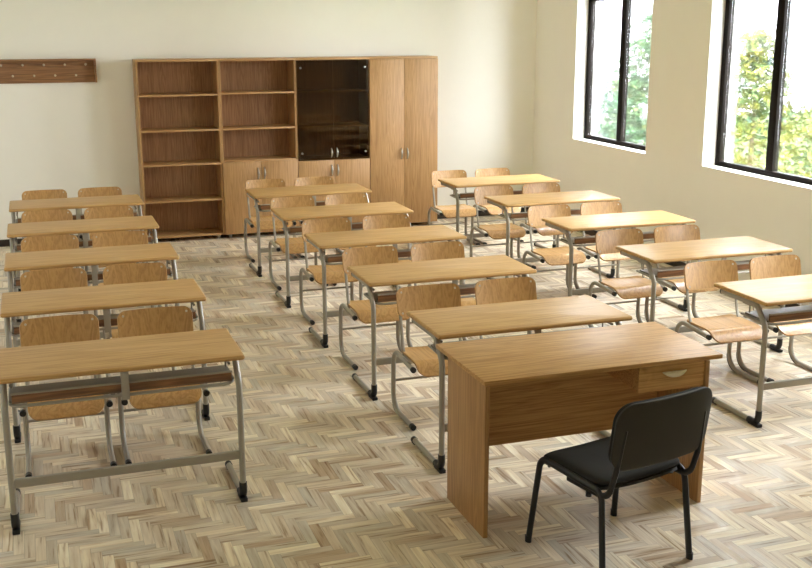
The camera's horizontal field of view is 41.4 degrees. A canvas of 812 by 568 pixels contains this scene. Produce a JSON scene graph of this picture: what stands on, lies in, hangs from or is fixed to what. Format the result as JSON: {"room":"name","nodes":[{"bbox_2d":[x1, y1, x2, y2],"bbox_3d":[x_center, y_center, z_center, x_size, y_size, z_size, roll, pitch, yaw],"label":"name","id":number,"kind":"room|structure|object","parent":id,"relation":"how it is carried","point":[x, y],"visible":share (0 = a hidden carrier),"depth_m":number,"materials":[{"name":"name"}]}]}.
{"room":"classroom","nodes":[
{"label":"classroom","id":0,"kind":"room"},
{"bbox_2d":[0,0,536,239],"bbox_3d":[-1.716,-2.203,11.996,7.400,3.220,0.200,-5,14,-18],"label":"wall","id":1,"kind":"structure","parent":0,"point":[69,137],"depth_m":11.67,"materials":[{"name":"beige paint"}]},
{"bbox_2d":[0,58,96,83],"bbox_3d":[-3.940,-2.187,11.048,1.452,0.245,0.094,-5,14,-18],"label":"coat rack","id":2,"kind":"object","parent":1,"relation":"attached to","point":[12,71],"visible":1,"depth_m":11.15,"materials":[{"name":"brown wood"}]},
{"bbox_2d":[0,207,528,246],"bbox_3d":[-1.711,-0.648,12.259,6.930,0.073,0.014,-5,14,-18],"label":"baseboard","id":3,"kind":"structure","parent":1,"relation":"attached to","point":[3,243],"depth_m":11.65,"materials":[{"name":"brown wood"}]},
{"bbox_2d":[0,215,811,567],"bbox_3d":[0.485,0.987,6.221,7.400,0.250,13.670,-5,14,-18],"label":"floor","id":4,"kind":"structure","parent":0,"point":[335,478],"depth_m":5.72,"materials":[{"name":"beige wood"}]},
{"bbox_2d":[21,209,76,272],"bbox_3d":[-2.976,-0.207,8.988,0.464,0.771,0.426,-5,14,-18],"label":"chair","id":5,"kind":"object","parent":4,"relation":"on","point":[60,214],"visible":0.16,"depth_m":9.07,"materials":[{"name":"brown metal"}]},
{"bbox_2d":[22,189,75,271],"bbox_3d":[-3.365,-0.474,10.082,0.464,0.771,0.426,-5,14,-18],"label":"chair","id":6,"kind":"object","parent":4,"relation":"on","point":[55,193],"visible":0.25,"depth_m":10.17,"materials":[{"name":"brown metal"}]},
{"bbox_2d":[21,235,84,319],"bbox_3d":[-2.588,0.058,7.894,0.464,0.771,0.426,-5,14,-18],"label":"chair","id":7,"kind":"object","parent":4,"relation":"on","point":[53,242],"visible":0.19,"depth_m":7.98,"materials":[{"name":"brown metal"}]},
{"bbox_2d":[20,268,97,384],"bbox_3d":[-2.199,0.324,6.801,0.464,0.771,0.426,-5,14,-18],"label":"chair","id":8,"kind":"object","parent":4,"relation":"on","point":[70,277],"visible":0.21,"depth_m":6.89,"materials":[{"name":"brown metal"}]},
{"bbox_2d":[19,314,116,476],"bbox_3d":[-1.812,0.589,5.712,0.464,0.771,0.426,-5,14,-18],"label":"chair","id":9,"kind":"object","parent":4,"relation":"on","point":[77,327],"visible":0.56,"depth_m":5.77,"materials":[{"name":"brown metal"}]},
{"bbox_2d":[9,194,145,291],"bbox_3d":[-2.937,-0.365,9.658,1.128,0.760,0.515,-5,14,-18],"label":"school desk","id":10,"kind":"object","parent":4,"relation":"on","point":[77,203],"visible":0.58,"depth_m":9.47,"materials":[{"name":"laminate"}]},
{"bbox_2d":[16,211,137,222],"bbox_3d":[-2.904,-0.598,9.500,1.040,0.072,0.264,-5,14,-18],"label":"tray","id":11,"kind":"object","parent":10,"relation":"on","point":[78,216],"depth_m":9.37,"materials":[{"name":"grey wood"}]},
{"bbox_2d":[7,215,161,321],"bbox_3d":[-2.549,-0.099,8.563,1.128,0.760,0.515,-5,14,-18],"label":"school desk","id":12,"kind":"object","parent":4,"relation":"on","point":[83,226],"visible":0.53,"depth_m":8.39,"materials":[{"name":"laminate"}]},
{"bbox_2d":[15,236,153,251],"bbox_3d":[-2.515,-0.332,8.405,1.040,0.072,0.264,-5,14,-18],"label":"tray","id":13,"kind":"object","parent":12,"relation":"on","point":[84,243],"depth_m":8.28,"materials":[{"name":"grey wood"}]},
{"bbox_2d":[4,243,178,346],"bbox_3d":[-2.160,0.167,7.470,1.128,0.760,0.515,-5,14,-18],"label":"school desk","id":14,"kind":"object","parent":4,"relation":"on","point":[33,260],"visible":0.53,"depth_m":7.29,"materials":[{"name":"laminate"}]},
{"bbox_2d":[13,266,172,288],"bbox_3d":[-2.127,-0.066,7.312,1.040,0.072,0.264,-5,14,-18],"label":"tray","id":15,"kind":"object","parent":14,"relation":"on","point":[93,277],"depth_m":7.19,"materials":[{"name":"grey wood"}]},
{"bbox_2d":[78,187,121,268],"bbox_3d":[-2.887,-0.514,10.243,0.464,0.771,0.426,-5,14,-18],"label":"chair","id":16,"kind":"object","parent":4,"relation":"on","point":[95,191],"visible":0.2,"depth_m":10.32,"materials":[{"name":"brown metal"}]},
{"bbox_2d":[0,278,209,442],"bbox_3d":[-1.772,0.433,6.377,1.128,0.760,0.515,-5,14,-18],"label":"school desk","id":17,"kind":"object","parent":4,"relation":"on","point":[105,297],"visible":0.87,"depth_m":6.21,"materials":[{"name":"laminate"}]},
{"bbox_2d":[11,308,197,337],"bbox_3d":[-1.738,0.200,6.219,1.040,0.072,0.264,-5,14,-18],"label":"tray","id":18,"kind":"object","parent":17,"relation":"on","point":[106,321],"depth_m":6.10,"materials":[{"name":"grey metal"}]},
{"bbox_2d":[84,206,138,285],"bbox_3d":[-2.498,-0.247,9.148,0.464,0.771,0.426,-5,14,-18],"label":"chair","id":19,"kind":"object","parent":4,"relation":"on","point":[113,211],"visible":0.13,"depth_m":9.23,"materials":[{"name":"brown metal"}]},
{"bbox_2d":[92,230,154,338],"bbox_3d":[-2.109,0.018,8.055,0.464,0.771,0.426,-5,14,-18],"label":"chair","id":20,"kind":"object","parent":4,"relation":"on","point":[119,238],"visible":0.16,"depth_m":8.14,"materials":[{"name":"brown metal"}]},
{"bbox_2d":[0,328,247,534],"bbox_3d":[-1.385,0.698,5.287,1.128,0.760,0.515,-5,14,-18],"label":"school desk","id":21,"kind":"object","parent":4,"relation":"on","point":[122,355],"visible":1,"depth_m":5.10,"materials":[{"name":"laminate"}]},
{"bbox_2d":[8,365,233,407],"bbox_3d":[-1.351,0.465,5.129,1.040,0.072,0.264,-5,14,-18],"label":"tray","id":22,"kind":"object","parent":21,"relation":"on","point":[183,377],"depth_m":5.06,"materials":[{"name":"grey metal"}]},
{"bbox_2d":[103,262,175,394],"bbox_3d":[-1.721,0.284,6.962,0.464,0.771,0.426,-5,14,-18],"label":"chair","id":23,"kind":"object","parent":4,"relation":"on","point":[138,272],"visible":0.24,"depth_m":7.04,"materials":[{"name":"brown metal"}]},
{"bbox_2d":[117,306,211,463],"bbox_3d":[-1.334,0.549,5.872,0.464,0.771,0.426,-5,14,-18],"label":"chair","id":24,"kind":"object","parent":4,"relation":"on","point":[172,319],"visible":0.58,"depth_m":5.93,"materials":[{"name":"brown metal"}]},
{"bbox_2d":[132,58,224,242],"bbox_3d":[-2.446,-1.444,11.599,0.854,1.935,0.356,-5,14,-18],"label":"bookcase","id":25,"kind":"object","parent":4,"relation":"on","point":[177,100],"visible":0.84,"depth_m":11.70,"materials":[{"name":"laminate"}]},
{"bbox_2d":[216,57,299,237],"bbox_3d":[-1.639,-1.505,11.843,0.832,1.935,0.406,-5,14,-18],"label":"bookcase","id":26,"kind":"object","parent":4,"relation":"on","point":[258,115],"visible":0.71,"depth_m":11.85,"materials":[{"name":"laminate"}]},
{"bbox_2d":[244,179,296,262],"bbox_3d":[-1.364,-0.640,10.753,0.464,0.771,0.426,-5,14,-18],"label":"chair","id":27,"kind":"object","parent":4,"relation":"on","point":[266,223],"visible":0.55,"depth_m":10.78,"materials":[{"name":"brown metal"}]},
{"bbox_2d":[268,196,327,289],"bbox_3d":[-0.975,-0.374,9.658,0.464,0.771,0.426,-5,14,-18],"label":"chair","id":28,"kind":"object","parent":4,"relation":"on","point":[296,245],"visible":0.55,"depth_m":9.71,"materials":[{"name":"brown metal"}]},
{"bbox_2d":[244,183,371,276],"bbox_3d":[-0.936,-0.531,10.328,1.128,0.760,0.515,-5,14,-18],"label":"school desk","id":29,"kind":"object","parent":4,"relation":"on","point":[331,189],"visible":0.57,"depth_m":10.08,"materials":[{"name":"laminate"}]},
{"bbox_2d":[254,201,324,211],"bbox_3d":[-0.903,-0.765,10.170,1.040,0.072,0.264,-5,14,-18],"label":"tray","id":30,"kind":"object","parent":29,"relation":"on","point":[262,207],"depth_m":9.92,"materials":[{"name":"brown wood"}]},
{"bbox_2d":[293,176,342,257],"bbox_3d":[-0.885,-0.680,10.913,0.464,0.771,0.426,-5,14,-18],"label":"chair","id":31,"kind":"object","parent":4,"relation":"on","point":[323,180],"visible":0.16,"depth_m":11.00,"materials":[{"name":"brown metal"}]},
{"bbox_2d":[299,218,357,324],"bbox_3d":[-0.587,-0.108,8.565,0.464,0.771,0.426,-5,14,-18],"label":"chair","id":32,"kind":"object","parent":4,"relation":"on","point":[334,273],"visible":0.55,"depth_m":8.62,"materials":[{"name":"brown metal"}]},
{"bbox_2d":[291,56,369,228],"bbox_3d":[-0.852,-1.570,12.107,0.829,1.935,0.406,-5,14,-18],"label":"display cabinet","id":33,"kind":"object","parent":4,"relation":"on","point":[332,93],"visible":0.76,"depth_m":12.15,"materials":[{"name":"glass"}]},
{"bbox_2d":[298,88,366,92],"bbox_3d":[-0.864,-2.162,11.995,0.793,0.018,0.324,-5,14,-18],"label":"shelf","id":34,"kind":"object","parent":33,"relation":"attached to","point":[300,90],"depth_m":12.02,"materials":[{"name":"laminate"}]},
{"bbox_2d":[299,122,366,127],"bbox_3d":[-0.863,-1.792,12.085,0.793,0.018,0.324,-5,14,-18],"label":"shelf","id":35,"kind":"object","parent":33,"relation":"attached to","point":[301,124],"depth_m":12.08,"materials":[{"name":"laminate"}]},
{"bbox_2d":[299,153,367,160],"bbox_3d":[-0.863,-1.438,12.171,0.793,0.018,0.324,-5,14,-18],"label":"shelf","id":36,"kind":"object","parent":33,"relation":"attached to","point":[306,156],"depth_m":12.15,"materials":[{"name":"laminate"}]},
{"bbox_2d":[271,202,413,307],"bbox_3d":[-0.547,-0.265,9.233,1.128,0.760,0.515,-5,14,-18],"label":"school desk","id":37,"kind":"object","parent":4,"relation":"on","point":[349,211],"visible":0.59,"depth_m":9.00,"materials":[{"name":"laminate"}]},
{"bbox_2d":[281,222,362,234],"bbox_3d":[-0.514,-0.499,9.075,1.040,0.072,0.264,-5,14,-18],"label":"tray","id":38,"kind":"object","parent":37,"relation":"on","point":[296,230],"depth_m":8.83,"materials":[{"name":"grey wood"}]},
{"bbox_2d":[323,193,376,285],"bbox_3d":[-0.496,-0.414,9.818,0.464,0.771,0.426,-5,14,-18],"label":"chair","id":39,"kind":"object","parent":4,"relation":"on","point":[354,198],"visible":0.21,"depth_m":9.90,"materials":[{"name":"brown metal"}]},
{"bbox_2d":[339,246,409,369],"bbox_3d":[-0.198,0.157,7.472,0.464,0.771,0.426,-5,14,-18],"label":"chair","id":40,"kind":"object","parent":4,"relation":"on","point":[379,254],"visible":0.67,"depth_m":7.52,"materials":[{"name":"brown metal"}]},
{"bbox_2d":[359,214,410,299],"bbox_3d":[-0.108,-0.148,8.725,0.464,0.771,0.426,-5,14,-18],"label":"chair","id":41,"kind":"object","parent":4,"relation":"on","point":[398,220],"visible":0.26,"depth_m":8.82,"materials":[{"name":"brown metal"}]},
{"bbox_2d":[304,225,466,347],"bbox_3d":[-0.159,0.001,8.140,1.128,0.760,0.515,-5,14,-18],"label":"school desk","id":42,"kind":"object","parent":4,"relation":"on","point":[430,233],"visible":0.59,"depth_m":7.91,"materials":[{"name":"laminate"}]},
{"bbox_2d":[317,249,410,264],"bbox_3d":[-0.126,-0.233,7.982,1.040,0.072,0.264,-5,14,-18],"label":"tray","id":43,"kind":"object","parent":42,"relation":"on","point":[325,259],"depth_m":7.75,"materials":[{"name":"grey wood"}]},
{"bbox_2d":[363,55,437,223],"bbox_3d":[-0.074,-1.635,12.368,0.814,1.935,0.406,-5,14,-18],"label":"wardrobe","id":44,"kind":"object","parent":4,"relation":"on","point":[403,90],"visible":0.73,"depth_m":12.18,"materials":[{"name":"laminate"}]},
{"bbox_2d":[391,283,461,430],"bbox_3d":[0.189,0.422,6.382,0.464,0.771,0.426,-5,14,-18],"label":"chair","id":45,"kind":"object","parent":4,"relation":"on","point":[431,296],"visible":0.5,"depth_m":6.44,"materials":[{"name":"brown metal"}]},
{"bbox_2d":[406,241,475,346],"bbox_3d":[0.280,0.118,7.632,0.464,0.771,0.426,-5,14,-18],"label":"chair","id":46,"kind":"object","parent":4,"relation":"on","point":[451,249],"visible":0.31,"depth_m":7.72,"materials":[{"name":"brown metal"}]},
{"bbox_2d":[347,255,536,400],"bbox_3d":[0.229,0.266,7.047,1.128,0.760,0.515,-5,14,-18],"label":"school desk","id":47,"kind":"object","parent":4,"relation":"on","point":[454,269],"visible":0.66,"depth_m":6.82,"materials":[{"name":"laminate"}]},
{"bbox_2d":[364,283,475,304],"bbox_3d":[0.263,0.033,6.889,1.040,0.072,0.264,-5,14,-18],"label":"tray","id":48,"kind":"object","parent":47,"relation":"on","point":[381,296],"depth_m":6.68,"materials":[{"name":"grey metal"}]},
{"bbox_2d":[427,170,480,244],"bbox_3d":[0.511,-0.797,11.381,0.464,0.771,0.426,-5,14,-18],"label":"chair","id":49,"kind":"object","parent":4,"relation":"on","point":[465,210],"visible":0.69,"depth_m":11.41,"materials":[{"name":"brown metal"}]},
{"bbox_2d":[471,168,523,244],"bbox_3d":[0.989,-0.836,11.541,0.464,0.771,0.426,-5,14,-18],"label":"chair","id":50,"kind":"object","parent":4,"relation":"on","point":[492,209],"visible":0.45,"depth_m":11.57,"materials":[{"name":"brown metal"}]},
{"bbox_2d":[438,174,559,247],"bbox_3d":[0.938,-0.688,10.956,1.128,0.760,0.515,-5,14,-18],"label":"school desk","id":51,"kind":"object","parent":4,"relation":"on","point":[453,183],"visible":0.51,"depth_m":10.73,"materials":[{"name":"laminate"}]},
{"bbox_2d":[450,190,521,199],"bbox_3d":[0.972,-0.921,10.798,1.040,0.072,0.264,-5,14,-18],"label":"tray","id":52,"kind":"object","parent":51,"relation":"on","point":[470,196],"depth_m":10.56,"materials":[{"name":"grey wood"}]},
{"bbox_2d":[470,185,529,258],"bbox_3d":[0.900,-0.530,10.286,0.464,0.771,0.426,-5,14,-18],"label":"chair","id":53,"kind":"object","parent":4,"relation":"on","point":[495,231],"visible":0.7,"depth_m":10.32,"materials":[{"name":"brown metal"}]},
{"bbox_2d":[475,277,536,338],"bbox_3d":[0.667,0.383,6.543,0.464,0.771,0.426,-5,14,-18],"label":"chair","id":54,"kind":"object","parent":4,"relation":"on","point":[501,290],"visible":0.25,"depth_m":6.63,"materials":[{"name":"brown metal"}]},
{"bbox_2d":[407,295,631,473],"bbox_3d":[0.616,0.531,5.958,1.128,0.760,0.515,-5,14,-18],"label":"school desk","id":55,"kind":"object","parent":4,"relation":"on","point":[538,314],"visible":0.58,"depth_m":5.79,"materials":[{"name":"laminate"}]},
{"bbox_2d":[427,327,595,359],"bbox_3d":[0.650,0.298,5.800,1.040,0.072,0.264,-5,14,-18],"label":"tray","id":56,"kind":"object","parent":55,"relation":"on","point":[432,346],"depth_m":5.72,"materials":[{"name":"grey wood"}]},
{"bbox_2d":[517,183,573,268],"bbox_3d":[1.378,-0.570,10.446,0.464,0.771,0.426,-5,14,-18],"label":"chair","id":57,"kind":"object","parent":4,"relation":"on","point":[538,187],"visible":0.35,"depth_m":10.50,"materials":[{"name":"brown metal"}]},
{"bbox_2d":[484,190,619,279],"bbox_3d":[1.327,-0.421,9.861,1.128,0.760,0.515,-5,14,-18],"label":"school desk","id":58,"kind":"object","parent":4,"relation":"on","point":[519,200],"visible":0.59,"depth_m":9.64,"materials":[{"name":"laminate"}]},
{"bbox_2d":[498,209,580,220],"bbox_3d":[1.361,-0.655,9.703,1.040,0.072,0.264,-5,14,-18],"label":"tray","id":59,"kind":"object","parent":58,"relation":"on","point":[508,216],"depth_m":9.47,"materials":[{"name":"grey wood"}]},
{"bbox_2d":[522,204,590,298],"bbox_3d":[1.288,-0.265,9.193,0.464,0.771,0.426,-5,14,-18],"label":"chair","id":60,"kind":"object","parent":4,"relation":"on","point":[557,255],"visible":0.61,"depth_m":9.22,"materials":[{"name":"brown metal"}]},
{"bbox_2d":[436,322,722,537],"bbox_3d":[0.839,0.687,5.324,1.242,0.757,0.635,-5,14,-18],"label":"desk","id":61,"kind":"object","parent":4,"relation":"on","point":[520,388],"visible":0.94,"depth_m":5.23,"materials":[{"name":"laminate"}]},
{"bbox_2d":[573,201,630,298],"bbox_3d":[1.766,-0.304,9.353,0.464,0.771,0.426,-5,14,-18],"label":"chair","id":62,"kind":"object","parent":4,"relation":"on","point":[608,207],"visible":0.48,"depth_m":9.43,"materials":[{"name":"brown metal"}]},
{"bbox_2d":[525,386,711,567],"bbox_3d":[0.929,0.800,4.702,0.543,0.835,0.616,-8,16,-30],"label":"office chair","id":63,"kind":"object","parent":4,"relation":"on","point":[647,439],"visible":1,"depth_m":4.47,"materials":[{"name":"black fabric"}]},
{"bbox_2d":[544,436,679,485],"bbox_3d":[0.904,0.776,4.738,0.472,0.070,0.435,-8,16,-30],"label":"seat cushion","id":64,"kind":"object","parent":63,"relation":"on","point":[586,464],"depth_m":4.62,"materials":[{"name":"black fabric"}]},
{"bbox_2d":[608,386,700,463],"bbox_3d":[1.057,0.591,4.434,0.517,0.292,0.086,-8,16,-30],"label":"chair backrest","id":65,"kind":"object","parent":63,"relation":"on","point":[657,430],"depth_m":4.36,"materials":[{"name":"black fabric"}]},
{"bbox_2d":[542,210,695,311],"bbox_3d":[1.715,-0.156,8.768,1.128,0.760,0.515,-5,14,-18],"label":"school desk","id":66,"kind":"object","parent":4,"relation":"on","point":[632,220],"visible":0.6,"depth_m":8.55,"materials":[{"name":"laminate"}]},
{"bbox_2d":[558,231,653,246],"bbox_3d":[1.749,-0.389,8.610,1.040,0.072,0.264,-5,14,-18],"label":"tray","id":67,"kind":"object","parent":66,"relation":"on","point":[571,241],"depth_m":8.39,"materials":[{"name":"brown wood"}]},
{"bbox_2d":[588,228,667,327],"bbox_3d":[1.676,0.001,8.100,0.464,0.771,0.426,-5,14,-18],"label":"chair","id":68,"kind":"object","parent":4,"relation":"on","point":[633,287],"visible":0.72,"depth_m":8.14,"materials":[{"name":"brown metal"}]},
{"bbox_2d":[644,224,718,321],"bbox_3d":[2.155,-0.039,8.260,0.464,0.771,0.426,-5,14,-18],"label":"chair","id":69,"kind":"object","parent":4,"relation":"on","point":[673,233],"visible":0.34,"depth_m":8.34,"materials":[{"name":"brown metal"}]},
{"bbox_2d":[615,236,792,352],"bbox_3d":[2.104,0.110,7.675,1.128,0.760,0.515,-5,14,-18],"label":"school desk","id":70,"kind":"object","parent":4,"relation":"on","point":[676,251],"visible":0.58,"depth_m":7.48,"materials":[{"name":"laminate"}]},
{"bbox_2d":[636,260,749,279],"bbox_3d":[2.137,-0.123,7.517,1.040,0.072,0.264,-5,14,-18],"label":"tray","id":71,"kind":"object","parent":70,"relation":"on","point":[653,273],"depth_m":7.31,"materials":[{"name":"brown wood"}]},
{"bbox_2d":[675,260,768,383],"bbox_3d":[2.063,0.266,7.010,0.464,0.771,0.426,-5,14,-18],"label":"chair","id":72,"kind":"object","parent":4,"relation":"on","point":[728,329],"visible":0.86,"depth_m":7.05,"materials":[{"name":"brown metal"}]},
{"bbox_2d":[712,274,811,427],"bbox_3d":[2.491,0.375,6.586,1.128,0.760,0.515,-5,14,-18],"label":"school desk","id":73,"kind":"object","parent":4,"relation":"on","point":[775,291],"visible":1,"depth_m":6.30,"materials":[{"name":"laminate"}]},
{"bbox_2d":[740,305,811,325],"bbox_3d":[2.524,0.142,6.428,1.040,0.072,0.264,-5,14,-18],"label":"tray","id":74,"kind":"object","parent":73,"relation":"on","point":[767,316],"depth_m":6.23,"materials":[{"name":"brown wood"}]},
{"bbox_2d":[736,255,811,381],"bbox_3d":[2.542,0.226,7.170,0.464,0.771,0.426,-5,14,-18],"label":"chair","id":75,"kind":"object","parent":4,"relation":"on","point":[774,266],"visible":0.62,"depth_m":7.25,"materials":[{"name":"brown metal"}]},
{"bbox_2d":[532,0,811,305],"bbox_3d":[3.852,-0.979,6.938,0.270,3.220,13.270,-5,14,-18],"label":"wall","id":76,"kind":"structure","parent":0,"point":[677,173],"depth_m":10.26,"materials":[{"name":"beige paint"}]},
{"bbox_2d":[584,0,652,150],"bbox_3d":[2.301,-2.525,11.278,0.060,2.128,1.545,-5,14,-18],"label":"window","id":77,"kind":"structure","parent":76,"relation":"in","point":[619,31],"depth_m":11.44,"materials":[{"name":"clear glass"}]},
{"bbox_2d":[580,230,798,306],"bbox_3d":[3.723,0.562,7.259,0.014,0.073,13.254,-5,14,-18],"label":"baseboard","id":78,"kind":"structure","parent":76,"relation":"attached to","point":[590,232],"depth_m":10.40,"materials":[{"name":"brown wood"}]},
{"bbox_2d":[715,0,811,184],"bbox_3d":[3.127,-1.960,8.955,0.060,2.128,1.545,-5,14,-18],"label":"window","id":79,"kind":"structure","parent":76,"relation":"in","point":[764,126],"depth_m":9.14,"materials":[{"name":"clear glass"}]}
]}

